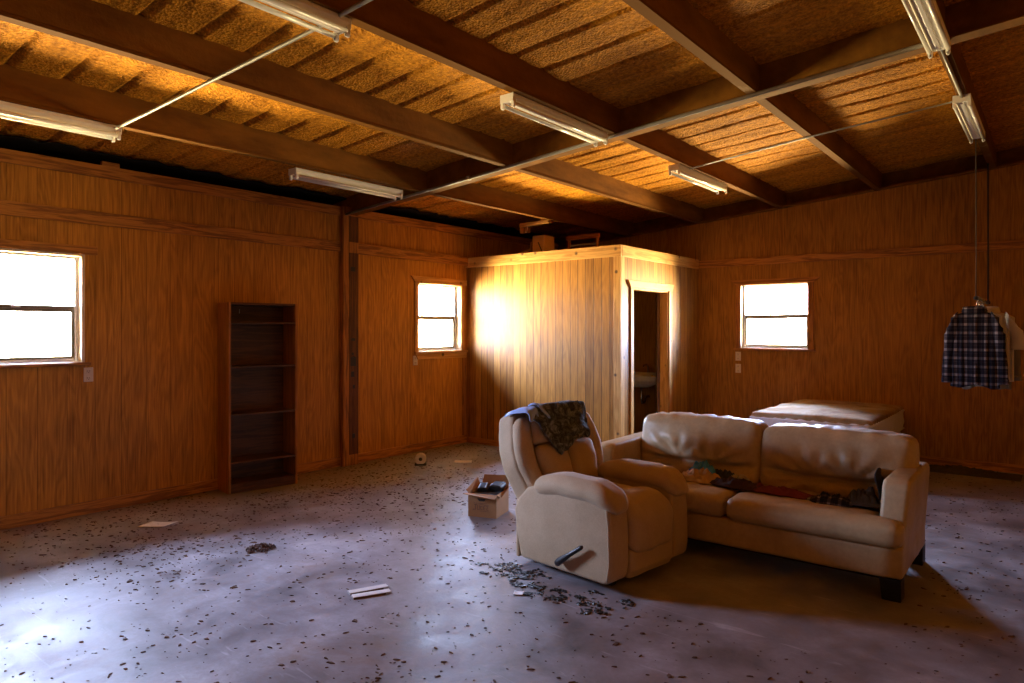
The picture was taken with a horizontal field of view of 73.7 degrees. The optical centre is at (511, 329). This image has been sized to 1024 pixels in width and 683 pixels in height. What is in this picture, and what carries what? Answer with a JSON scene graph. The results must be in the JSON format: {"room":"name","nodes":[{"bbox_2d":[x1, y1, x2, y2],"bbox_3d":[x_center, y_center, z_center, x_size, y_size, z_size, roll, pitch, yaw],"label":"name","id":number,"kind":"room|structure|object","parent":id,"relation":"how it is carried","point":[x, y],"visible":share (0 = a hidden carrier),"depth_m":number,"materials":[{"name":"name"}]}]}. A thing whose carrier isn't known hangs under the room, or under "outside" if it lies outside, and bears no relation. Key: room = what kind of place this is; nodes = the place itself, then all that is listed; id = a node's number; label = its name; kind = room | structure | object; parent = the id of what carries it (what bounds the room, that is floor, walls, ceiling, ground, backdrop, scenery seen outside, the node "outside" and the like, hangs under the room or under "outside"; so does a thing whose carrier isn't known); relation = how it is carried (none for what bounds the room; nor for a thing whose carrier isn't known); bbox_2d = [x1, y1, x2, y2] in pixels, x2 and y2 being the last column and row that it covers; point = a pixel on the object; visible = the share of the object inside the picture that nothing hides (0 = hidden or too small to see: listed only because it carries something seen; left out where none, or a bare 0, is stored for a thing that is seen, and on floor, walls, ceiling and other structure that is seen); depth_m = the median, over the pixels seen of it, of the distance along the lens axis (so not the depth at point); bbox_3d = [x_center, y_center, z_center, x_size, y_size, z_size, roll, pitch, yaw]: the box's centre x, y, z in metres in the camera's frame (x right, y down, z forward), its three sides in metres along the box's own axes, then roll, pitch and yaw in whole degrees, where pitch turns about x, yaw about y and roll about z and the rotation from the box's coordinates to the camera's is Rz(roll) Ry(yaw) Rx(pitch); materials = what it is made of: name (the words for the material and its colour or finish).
{"room":"garage workshop","nodes":[
{"label":"garage workshop","id":0,"kind":"room"},
{"bbox_2d":[0,162,529,516],"bbox_3d":[-2.923,-0.060,6.835,0.724,3.120,11.440,0,0,39],"label":"wall","id":1,"kind":"structure","parent":0,"point":[147,418],"depth_m":6.17,"materials":[{"name":"brown wood"}]},
{"bbox_2d":[0,238,97,368],"bbox_3d":[-3.813,-0.198,5.247,0.173,0.975,1.090,0,0,39],"label":"window","id":2,"kind":"structure","parent":1,"relation":"in","point":[4,243],"depth_m":5.42,"materials":[{"name":"wood"}]},
{"bbox_2d":[83,367,92,381],"bbox_3d":[-3.463,0.365,5.581,0.012,0.116,0.072,0,0,39],"label":"electrical outlet","id":3,"kind":"object","parent":1,"relation":"attached to","point":[87,372],"visible":1,"depth_m":5.58,"materials":[{"name":"white plastic"}]},
{"bbox_2d":[100,161,119,167],"bbox_3d":[-3.364,-1.381,5.714,0.040,0.037,0.140,0,0,39],"label":"trim","id":4,"kind":"structure","parent":1,"relation":"attached to","point":[104,163],"depth_m":5.70,"materials":[{"name":"brown wood"}]},
{"bbox_2d":[0,200,339,250],"bbox_3d":[-3.953,-0.920,4.962,0.022,0.110,6.570,0,0,39],"label":"trim","id":5,"kind":"structure","parent":1,"relation":"attached to","point":[10,208],"depth_m":5.96,"materials":[{"name":"brown wood"}]},
{"bbox_2d":[0,148,339,215],"bbox_3d":[-3.953,-1.312,4.962,0.022,0.103,6.570,0,0,39],"label":"trim","id":6,"kind":"structure","parent":1,"relation":"attached to","point":[6,155],"depth_m":5.96,"materials":[{"name":"brown wood"}]},
{"bbox_2d":[0,457,339,529],"bbox_3d":[-3.953,1.450,4.962,0.022,0.100,6.570,0,0,39],"label":"baseboard","id":7,"kind":"structure","parent":1,"relation":"attached to","point":[77,509],"depth_m":5.75,"materials":[{"name":"brown wood"}]},
{"bbox_2d":[339,206,357,466],"bbox_3d":[-1.809,0.070,7.585,0.083,2.860,0.205,0,0,39],"label":"wooden post","id":8,"kind":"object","parent":1,"relation":"attached to","point":[348,224],"depth_m":7.53,"materials":[{"name":"brown wood"}]},
{"bbox_2d":[341,243,467,265],"bbox_3d":[-1.230,-0.915,8.306,0.022,0.120,2.055,0,0,39],"label":"trim","id":9,"kind":"structure","parent":1,"relation":"attached to","point":[364,249],"depth_m":8.29,"materials":[{"name":"brown wood"}]},
{"bbox_2d":[358,435,466,462],"bbox_3d":[-1.190,1.450,8.405,0.022,0.100,1.850,0,0,39],"label":"baseboard","id":10,"kind":"structure","parent":1,"relation":"attached to","point":[378,454],"depth_m":8.33,"materials":[{"name":"brown wood"}]},
{"bbox_2d":[413,356,417,364],"bbox_3d":[-1.190,0.375,8.412,0.012,0.116,0.072,0,0,39],"label":"electrical outlet","id":11,"kind":"object","parent":1,"relation":"attached to","point":[415,360],"visible":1,"depth_m":8.41,"materials":[{"name":"beige plastic"}]},
{"bbox_2d":[411,276,467,434],"bbox_3d":[-0.971,0.367,8.775,0.190,2.065,0.999,0,0,39],"label":"window","id":12,"kind":"structure","parent":1,"relation":"in","point":[426,354],"depth_m":8.94,"materials":[{"name":"wood"}]},
{"bbox_2d":[358,212,557,249],"bbox_3d":[-0.521,-1.312,9.238,0.022,0.103,3.985,0,0,39],"label":"trim","id":13,"kind":"structure","parent":1,"relation":"attached to","point":[371,216],"depth_m":8.76,"materials":[{"name":"brown wood"}]},
{"bbox_2d":[0,433,1023,682],"bbox_3d":[0.547,1.600,4.036,10.000,0.200,11.780,0,0,39],"label":"floor","id":14,"kind":"structure","parent":0,"point":[749,603],"depth_m":3.77,"materials":[{"name":"paint"}]},
{"bbox_2d":[137,521,177,526],"bbox_3d":[-2.723,1.493,5.250,0.250,0.008,0.130,0,0,0],"label":"paper sheet","id":15,"kind":"object","parent":14,"relation":"on","point":[153,523],"visible":1,"depth_m":5.25,"materials":[{"name":"beige paper"}]},
{"bbox_2d":[218,302,296,493],"bbox_3d":[-2.434,0.623,6.548,0.660,1.755,0.285,0,0,-43],"label":"bookcase","id":16,"kind":"object","parent":14,"relation":"on","point":[257,342],"visible":1,"depth_m":6.63,"materials":[{"name":"brown wood"}]},
{"bbox_2d":[245,542,275,553],"bbox_3d":[-1.724,1.480,4.678,0.185,0.038,0.207,0,0,39],"label":"clump","id":17,"kind":"object","parent":14,"relation":"on","point":[271,546],"visible":1,"depth_m":4.65,"materials":[{"name":"brown soil"}]},
{"bbox_2d":[348,584,387,594],"bbox_3d":[-0.827,1.494,3.931,0.225,0.012,0.053,0,0,-28],"label":"white slat","id":18,"kind":"object","parent":14,"relation":"on","point":[382,586],"visible":1,"depth_m":3.92,"materials":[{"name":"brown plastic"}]},
{"bbox_2d":[351,589,390,599],"bbox_3d":[-0.796,1.494,3.863,0.215,0.012,0.053,0,0,-24],"label":"white slat","id":19,"kind":"object","parent":14,"relation":"on","point":[384,591],"visible":1,"depth_m":3.85,"materials":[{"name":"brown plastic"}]},
{"bbox_2d":[415,453,426,465],"bbox_3d":[-1.015,1.434,7.585,0.130,0.132,0.100,0,0,-4],"label":"tape roll","id":20,"kind":"object","parent":14,"relation":"on","point":[420,459],"visible":1,"depth_m":7.54,"materials":[{"name":"beige paper"}]},
{"bbox_2d":[454,460,471,462],"bbox_3d":[-0.557,1.494,7.756,0.200,0.006,0.130,0,0,0],"label":"paper scrap","id":21,"kind":"object","parent":14,"relation":"on","point":[455,461],"visible":1,"depth_m":7.76,"materials":[{"name":"beige paper"}]},
{"bbox_2d":[463,474,510,518],"bbox_3d":[-0.185,1.357,5.579,0.327,0.286,0.372,0,0,21],"label":"cardboard box","id":22,"kind":"object","parent":14,"relation":"on","point":[479,505],"visible":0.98,"depth_m":5.49,"materials":[{"name":"brown cardboard"}]},
{"bbox_2d":[475,489,503,494],"bbox_3d":[-0.191,1.411,5.591,0.221,0.166,0.246,0,0,21],"label":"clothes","id":23,"kind":"object","parent":22,"relation":"in","point":[489,492],"visible":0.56,"depth_m":5.58,"materials":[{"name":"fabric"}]},
{"bbox_2d":[477,482,489,491],"bbox_3d":[-0.237,1.301,5.639,0.090,0.070,0.106,0,0,10],"label":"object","id":24,"kind":"object","parent":23,"relation":"on","point":[483,487],"visible":1,"depth_m":5.60,"materials":[{"name":"black plastic"}]},
{"bbox_2d":[489,481,505,490],"bbox_3d":[-0.120,1.286,5.628,0.120,0.066,0.106,0,0,27],"label":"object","id":25,"kind":"object","parent":23,"relation":"on","point":[496,485],"visible":1,"depth_m":5.60,"materials":[{"name":"black plastic"}]},
{"bbox_2d":[0,444,1022,682],"bbox_3d":[0.925,1.496,5.347,7.075,0.007,7.718,0,0,39],"label":"debris","id":26,"kind":"object","parent":14,"relation":"on","point":[668,675],"visible":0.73,"depth_m":4.72,"materials":[{"name":"brown plastic"}]},
{"bbox_2d":[513,591,523,594],"bbox_3d":[0.038,1.494,3.881,0.056,0.006,0.050,0,0,10],"label":"chip","id":27,"kind":"object","parent":14,"relation":"on","point":[515,592],"visible":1,"depth_m":3.88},
{"bbox_2d":[473,561,634,614],"bbox_3d":[0.164,1.495,4.021,0.375,0.009,1.146,0,0,-45],"label":"debris","id":28,"kind":"object","parent":14,"relation":"on","point":[508,566],"visible":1,"depth_m":3.97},
{"bbox_2d":[499,412,688,585],"bbox_3d":[0.501,1.009,4.466,0.894,0.982,1.058,0,0,-44],"label":"recliner","id":29,"kind":"object","parent":14,"relation":"on","point":[579,513],"visible":0.87,"depth_m":4.20,"materials":[{"name":"beige leather"}]},
{"bbox_2d":[502,400,590,454],"bbox_3d":[0.231,0.652,4.678,0.600,0.341,0.420,0,0,-44],"label":"blanket","id":30,"kind":"object","parent":29,"relation":"on","point":[562,422],"visible":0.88,"depth_m":4.55,"materials":[{"name":"fabric"}]},
{"bbox_2d":[534,443,572,475],"bbox_3d":[0.281,0.909,4.528,0.276,0.312,0.192,0,0,-44],"label":"lumbar cushion","id":31,"kind":"object","parent":29,"relation":"on","point":[549,461],"depth_m":4.46,"materials":[{"name":"beige leather"}]},
{"bbox_2d":[568,437,597,476],"bbox_3d":[0.478,0.906,4.715,0.276,0.315,0.192,0,0,-44],"label":"lumbar cushion","id":32,"kind":"object","parent":29,"relation":"on","point":[583,457],"depth_m":4.65,"materials":[{"name":"beige leather"}]},
{"bbox_2d":[601,412,929,602],"bbox_3d":[1.616,1.068,4.689,2.048,0.865,0.933,0,0,39],"label":"sofa","id":33,"kind":"object","parent":14,"relation":"on","point":[882,543],"depth_m":4.33,"materials":[{"name":"beige leather"}]},
{"bbox_2d":[681,467,719,483],"bbox_3d":[1.319,1.013,4.809,0.364,0.093,0.216,0,0,33],"label":"garment","id":34,"kind":"object","parent":33,"relation":"on","point":[702,476],"visible":0.67,"depth_m":4.76,"materials":[{"name":"fabric"}]},
{"bbox_2d":[689,460,715,473],"bbox_3d":[1.372,0.980,4.910,0.215,0.098,0.120,0,0,33],"label":"towel","id":35,"kind":"object","parent":33,"relation":"on","point":[697,465],"visible":0.69,"depth_m":4.89,"materials":[{"name":"green fabric"}]},
{"bbox_2d":[640,412,767,482],"bbox_3d":[1.422,0.875,5.118,0.950,0.480,0.343,0,0,39],"label":"cushion","id":36,"kind":"object","parent":33,"relation":"on","point":[677,440],"depth_m":4.98,"materials":[{"name":"beige leather"}]},
{"bbox_2d":[686,481,745,516],"bbox_3d":[1.177,1.137,4.921,0.975,0.169,0.706,0,0,39],"label":"seat cushion","id":37,"kind":"object","parent":33,"relation":"on","point":[702,500],"depth_m":4.46,"materials":[{"name":"beige leather"}]},
{"bbox_2d":[715,469,737,477],"bbox_3d":[1.494,1.016,4.801,0.110,0.083,0.309,0,0,-34],"label":"garment","id":38,"kind":"object","parent":33,"relation":"on","point":[725,473],"visible":0.48,"depth_m":4.78,"materials":[{"name":"fabric"}]},
{"bbox_2d":[709,476,760,490],"bbox_3d":[1.516,1.023,4.610,0.432,0.064,0.178,0,0,42],"label":"garment","id":39,"kind":"object","parent":33,"relation":"on","point":[730,482],"visible":0.94,"depth_m":4.55,"materials":[{"name":"fabric"}]},
{"bbox_2d":[731,474,752,482],"bbox_3d":[1.559,1.024,4.723,0.109,0.066,0.268,0,0,-37],"label":"garment","id":40,"kind":"object","parent":33,"relation":"on","point":[741,476],"visible":0.35,"depth_m":4.69,"materials":[{"name":"fabric"}]},
{"bbox_2d":[754,483,814,499],"bbox_3d":[1.729,1.033,4.434,0.515,0.049,0.164,0,0,42],"label":"garment","id":41,"kind":"object","parent":33,"relation":"on","point":[780,491],"visible":0.82,"depth_m":4.37,"materials":[{"name":"fabric"}]},
{"bbox_2d":[726,485,904,548],"bbox_3d":[1.942,1.137,4.282,0.997,0.170,0.707,0,0,39],"label":"seat cushion","id":42,"kind":"object","parent":33,"relation":"on","point":[856,527],"depth_m":4.03,"materials":[{"name":"beige leather"}]},
{"bbox_2d":[806,491,854,506],"bbox_3d":[1.965,1.027,4.198,0.288,0.058,0.194,0,0,33],"label":"garment","id":43,"kind":"object","parent":33,"relation":"on","point":[823,497],"visible":0.94,"depth_m":4.15,"materials":[{"name":"fabric"}]},
{"bbox_2d":[760,423,919,501],"bbox_3d":[2.150,0.880,4.535,0.955,0.470,0.342,0,0,39],"label":"cushion","id":44,"kind":"object","parent":33,"relation":"on","point":[813,459],"depth_m":4.45,"materials":[{"name":"beige leather"}]},
{"bbox_2d":[874,468,882,503],"bbox_3d":[2.243,0.950,4.162,0.030,0.211,0.201,0,0,37],"label":"scarf","id":45,"kind":"object","parent":33,"relation":"on","point":[878,478],"visible":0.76,"depth_m":4.12,"materials":[{"name":"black fabric"}]},
{"bbox_2d":[929,464,1022,481],"bbox_3d":[4.759,1.469,7.207,1.001,0.062,0.383,0,0,39],"label":"baseboard","id":46,"kind":"structure","parent":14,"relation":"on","point":[954,469],"depth_m":7.07,"materials":[{"name":"brown wood"}]},
{"bbox_3d":[3.466,1.320,7.438,1.115,0.360,1.680,0,0,39],"label":"box spring","id":47,"kind":"object","parent":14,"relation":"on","visible":0},
{"bbox_2d":[749,399,904,432],"bbox_3d":[3.466,0.984,7.438,1.167,0.312,1.722,0,0,39],"label":"mattress","id":48,"kind":"object","parent":47,"relation":"on","point":[875,416],"visible":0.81,"depth_m":7.03,"materials":[{"name":"fabric"}]},
{"bbox_2d":[0,0,1023,238],"bbox_3d":[0.598,-1.808,4.011,9.790,0.823,11.405,0,0,39],"label":"ceiling","id":49,"kind":"structure","parent":0,"point":[605,49],"depth_m":5.06,"materials":[{"name":"wood"}]},
{"bbox_2d":[0,63,632,236],"bbox_3d":[-1.634,-1.492,5.883,0.066,0.239,10.910,0,0,39],"label":"ceiling beam","id":50,"kind":"structure","parent":49,"relation":"attached to","point":[17,86],"depth_m":5.33,"materials":[{"name":"wood"}]},
{"bbox_2d":[0,100,121,142],"bbox_3d":[-3.059,-1.327,4.161,0.119,0.093,1.228,0,0,39],"label":"strip light","id":51,"kind":"object","parent":50,"relation":"attached to","point":[11,111],"visible":0.93,"depth_m":4.33,"materials":[{"name":"white metal"}]},
{"bbox_2d":[114,0,371,129],"bbox_3d":[-1.065,-1.511,3.461,3.998,0.351,0.087,0,0,36],"label":"conduit","id":52,"kind":"object","parent":50,"relation":"attached to","point":[362,2],"visible":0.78,"depth_m":3.81,"materials":[{"name":"silver metal"}]},
{"bbox_2d":[288,167,402,200],"bbox_3d":[-1.483,-1.321,6.236,0.119,0.093,1.198,0,0,39],"label":"strip light","id":53,"kind":"object","parent":50,"relation":"attached to","point":[295,173],"visible":1,"depth_m":6.14,"materials":[{"name":"white metal"}]},
{"bbox_2d":[519,220,551,233],"bbox_3d":[0.295,-1.309,8.675,0.460,0.130,0.070,0,0,39],"label":"bracket","id":54,"kind":"object","parent":50,"relation":"hanging from","point":[524,227],"visible":1,"depth_m":8.71,"materials":[{"name":"brown wood"}]},
{"bbox_2d":[0,0,703,222],"bbox_3d":[-0.776,-1.578,5.194,0.066,0.239,10.910,0,0,39],"label":"ceiling beam","id":55,"kind":"structure","parent":49,"relation":"attached to","point":[90,23],"depth_m":4.30,"materials":[{"name":"wood"}]},
{"bbox_2d":[308,0,785,207],"bbox_3d":[0.082,-1.664,4.506,0.066,0.239,10.910,0,0,39],"label":"ceiling beam","id":56,"kind":"structure","parent":49,"relation":"attached to","point":[399,22],"depth_m":4.38,"materials":[{"name":"wood"}]},
{"bbox_2d":[238,0,350,42],"bbox_3d":[-1.226,-1.499,2.946,0.119,0.093,1.228,0,0,39],"label":"strip light","id":57,"kind":"object","parent":56,"relation":"attached to","point":[307,10],"visible":1,"depth_m":3.24,"materials":[{"name":"white metal"}]},
{"bbox_2d":[500,92,607,146],"bbox_3d":[0.336,-1.497,4.924,0.119,0.093,1.188,0,0,39],"label":"strip light","id":58,"kind":"object","parent":56,"relation":"attached to","point":[514,100],"visible":1,"depth_m":4.81,"materials":[{"name":"white metal"}]},
{"bbox_2d":[669,164,726,193],"bbox_3d":[1.877,-1.498,6.828,0.119,0.093,1.168,0,0,39],"label":"strip light","id":59,"kind":"object","parent":56,"relation":"attached to","point":[680,169],"visible":1,"depth_m":6.72,"materials":[{"name":"white metal"}]},
{"bbox_2d":[689,101,952,169],"bbox_3d":[2.487,-1.614,5.767,2.143,0.187,0.025,0,0,41],"label":"conduit","id":60,"kind":"object","parent":56,"relation":"attached to","point":[950,101],"visible":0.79,"depth_m":5.64,"materials":[{"name":"silver metal"}]},
{"bbox_2d":[333,0,1023,215],"bbox_3d":[1.504,-1.674,4.948,9.050,0.849,0.120,0,0,39],"label":"ceiling beam","id":61,"kind":"structure","parent":49,"relation":"attached to","point":[965,20],"depth_m":4.73,"materials":[{"name":"wood"}]},
{"bbox_2d":[345,43,923,214],"bbox_3d":[0.299,-1.486,5.804,5.562,0.464,0.044,0,0,39],"label":"conduit","id":62,"kind":"object","parent":61,"relation":"attached to","point":[920,45],"visible":0.92,"depth_m":5.01,"materials":[{"name":"silver metal"}]},
{"bbox_2d":[622,0,881,189],"bbox_3d":[0.939,-1.751,3.817,0.066,0.239,10.910,0,0,39],"label":"ceiling beam","id":63,"kind":"structure","parent":49,"relation":"attached to","point":[683,22],"depth_m":4.46,"materials":[{"name":"wood"}]},
{"bbox_2d":[936,0,996,168],"bbox_3d":[1.797,-1.837,3.129,0.066,0.239,10.910,0,0,39],"label":"ceiling beam","id":64,"kind":"structure","parent":49,"relation":"attached to","point":[957,62],"depth_m":4.96,"materials":[{"name":"wood"}]},
{"bbox_2d":[901,0,950,58],"bbox_3d":[2.167,-1.674,3.595,0.119,0.093,1.228,0,0,39],"label":"strip light","id":65,"kind":"object","parent":64,"relation":"attached to","point":[925,15],"visible":1,"depth_m":3.72,"materials":[{"name":"white metal"}]},
{"bbox_2d":[940,50,962,97],"bbox_3d":[2.918,-1.706,4.530,0.022,0.022,1.200,0,0,39],"label":"conduit","id":66,"kind":"object","parent":64,"relation":"attached to","point":[943,53],"visible":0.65,"depth_m":4.51,"materials":[{"name":"silver metal"}]},
{"bbox_2d":[953,93,985,143],"bbox_3d":[3.670,-1.674,5.466,0.119,0.093,1.228,0,0,39],"label":"strip light","id":67,"kind":"object","parent":64,"relation":"attached to","point":[965,109],"visible":1,"depth_m":5.33,"materials":[{"name":"white metal"}]},
{"bbox_2d":[973,139,989,304],"bbox_3d":[4.498,-0.989,6.526,0.046,1.459,1.430,0,0,39],"label":"rod","id":68,"kind":"object","parent":64,"relation":"hanging from","point":[975,297],"visible":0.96,"depth_m":7.02,"materials":[{"name":"black plastic"}]},
{"bbox_2d":[467,257,613,446],"bbox_3d":[0.327,0.330,8.442,2.339,2.340,0.104,0,0,39],"label":"wall","id":69,"kind":"structure","parent":0,"point":[540,332],"depth_m":8.38,"materials":[{"name":"brown wood"}]},
{"bbox_2d":[466,244,621,267],"bbox_3d":[0.310,-0.895,8.405,2.359,0.130,0.042,0,0,39],"label":"trim","id":70,"kind":"structure","parent":69,"relation":"attached to","point":[610,250],"depth_m":8.28,"materials":[{"name":"brown wood"}]},
{"bbox_2d":[614,256,620,438],"bbox_3d":[1.187,0.335,7.692,0.091,2.330,0.016,0,0,39],"label":"trim","id":71,"kind":"structure","parent":69,"relation":"attached to","point":[617,259],"depth_m":7.68,"materials":[{"name":"brown wood"}]},
{"bbox_2d":[624,257,697,435],"bbox_3d":[1.875,0.330,8.574,0.090,2.340,2.039,0,0,39],"label":"wall","id":72,"kind":"structure","parent":0,"point":[684,280],"depth_m":8.86,"materials":[{"name":"brown wood"}]},
{"bbox_2d":[621,256,623,436],"bbox_3d":[1.245,0.335,7.704,0.016,2.330,0.075,0,0,39],"label":"trim","id":73,"kind":"structure","parent":72,"relation":"attached to","point":[622,257],"depth_m":7.69,"materials":[{"name":"brown wood"}]},
{"bbox_2d":[627,280,673,434],"bbox_3d":[1.784,0.463,8.552,0.411,2.075,1.769,0,0,23],"label":"door frame","id":74,"kind":"structure","parent":72,"relation":"in","point":[663,376],"depth_m":8.62,"materials":[{"name":"brown wood"}]},
{"bbox_2d":[622,245,698,268],"bbox_3d":[1.882,-0.895,8.509,0.042,0.130,2.087,0,0,39],"label":"trim","id":75,"kind":"structure","parent":72,"relation":"attached to","point":[627,251],"depth_m":8.38,"materials":[{"name":"brown wood"}]},
{"bbox_2d":[554,146,1023,464],"bbox_3d":[4.129,-0.311,8.179,9.280,3.622,0.174,0,0,39],"label":"wall","id":76,"kind":"structure","parent":0,"point":[880,324],"depth_m":8.02,"materials":[{"name":"brown wood"}]},
{"bbox_2d":[634,364,655,403],"bbox_3d":[1.819,0.762,9.615,0.720,0.568,0.485,0,0,39],"label":"sink","id":77,"kind":"object","parent":76,"relation":"attached to","point":[641,379],"visible":0.65,"depth_m":9.47,"materials":[{"name":"white ceramic"}]},
{"bbox_2d":[634,372,655,387],"bbox_3d":[1.819,0.703,9.615,0.720,0.195,0.485,0,0,39],"label":"basin","id":78,"kind":"object","parent":77,"relation":"in","point":[641,379],"depth_m":9.42,"materials":[{"name":"white ceramic"}]},
{"bbox_2d":[735,364,740,372],"bbox_3d":[2.978,0.505,8.989,0.072,0.116,0.012,0,0,39],"label":"electrical outlet","id":79,"kind":"object","parent":76,"relation":"attached to","point":[737,366],"visible":1,"depth_m":8.99,"materials":[{"name":"beige plastic"}]},
{"bbox_2d":[735,352,740,360],"bbox_3d":[2.978,0.345,8.989,0.072,0.116,0.012,0,0,39],"label":"electrical outlet","id":80,"kind":"object","parent":76,"relation":"attached to","point":[737,354],"visible":1,"depth_m":8.98,"materials":[{"name":"beige plastic"}]},
{"bbox_2d":[731,276,820,351],"bbox_3d":[3.379,-0.195,8.748,1.115,0.920,0.175,0,0,39],"label":"window","id":81,"kind":"structure","parent":76,"relation":"in","point":[809,346],"depth_m":8.74,"materials":[{"name":"wood"}]},
{"bbox_2d":[558,160,1023,249],"bbox_3d":[3.567,-1.570,8.517,7.300,0.601,0.050,0,0,39],"label":"trim","id":82,"kind":"structure","parent":76,"relation":"attached to","point":[1018,162],"depth_m":8.32,"materials":[{"name":"wood"}]},
{"bbox_2d":[699,240,1023,267],"bbox_3d":[4.986,-0.891,7.370,6.230,0.098,0.022,0,0,39],"label":"trim","id":83,"kind":"structure","parent":76,"relation":"attached to","point":[1011,244],"depth_m":7.99,"materials":[{"name":"brown wood"}]},
{"bbox_2d":[920,455,1023,473],"bbox_3d":[4.988,1.455,7.372,6.230,0.090,0.018,0,0,39],"label":"baseboard","id":84,"kind":"structure","parent":76,"relation":"attached to","point":[1000,467],"depth_m":7.35,"materials":[{"name":"brown wood"}]},
{"bbox_3d":[0.979,-0.890,9.247,2.290,0.100,2.109,0,0,39],"label":"wall","id":85,"kind":"structure","parent":0,"visible":0},
{"bbox_2d":[518,242,532,253],"bbox_3d":[0.086,-1.049,9.123,0.432,0.222,0.036,0,0,27],"label":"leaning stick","id":86,"kind":"object","parent":85,"relation":"on","point":[531,243],"visible":0.48,"depth_m":9.03,"materials":[{"name":"brown wood"}]},
{"bbox_2d":[533,235,553,251],"bbox_3d":[0.413,-1.086,8.965,0.190,0.292,0.242,0,0,36],"label":"carton","id":87,"kind":"object","parent":85,"relation":"on","point":[540,242],"visible":0.77,"depth_m":8.88,"materials":[{"name":"cardboard"}]},
{"bbox_2d":[566,233,599,248],"bbox_3d":[0.925,-1.090,8.900,0.500,0.300,0.040,0,0,39],"label":"frame","id":88,"kind":"object","parent":85,"relation":"on","point":[595,235],"visible":0.72,"depth_m":8.88,"materials":[{"name":"brown wood"}]},
{"bbox_3d":[4.238,-0.199,6.203,0.363,0.211,0.012,0,0,39],"label":"hanger","id":89,"kind":"object","parent":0,"visible":0},
{"bbox_2d":[986,306,1023,381],"bbox_3d":[4.288,0.129,6.162,0.619,0.685,0.169,0,0,39],"label":"shirt","id":90,"kind":"object","parent":89,"relation":"hanging from","point":[1014,334],"visible":0.29,"depth_m":6.03,"materials":[{"name":"fabric"}]},
{"bbox_3d":[4.338,-0.199,6.328,0.363,0.211,0.012,0,0,39],"label":"hanger","id":91,"kind":"object","parent":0,"visible":0},
{"bbox_2d":[962,312,1021,389],"bbox_3d":[4.377,0.170,6.296,0.528,0.769,0.152,0,0,39],"label":"shirt","id":92,"kind":"object","parent":91,"relation":"hanging from","point":[1017,357],"visible":0.08,"depth_m":6.13,"materials":[{"name":"fabric"}]},
{"bbox_3d":[4.125,-0.199,6.063,0.363,0.211,0.012,0,0,39],"label":"hanger","id":93,"kind":"object","parent":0,"visible":0},
{"bbox_2d":[941,306,1008,389],"bbox_3d":[4.114,0.154,6.072,0.503,0.736,0.156,0,0,39],"label":"plaid shirt","id":94,"kind":"object","parent":93,"relation":"hanging from","point":[974,353],"visible":1,"depth_m":6.02,"materials":[{"name":"fabric"}]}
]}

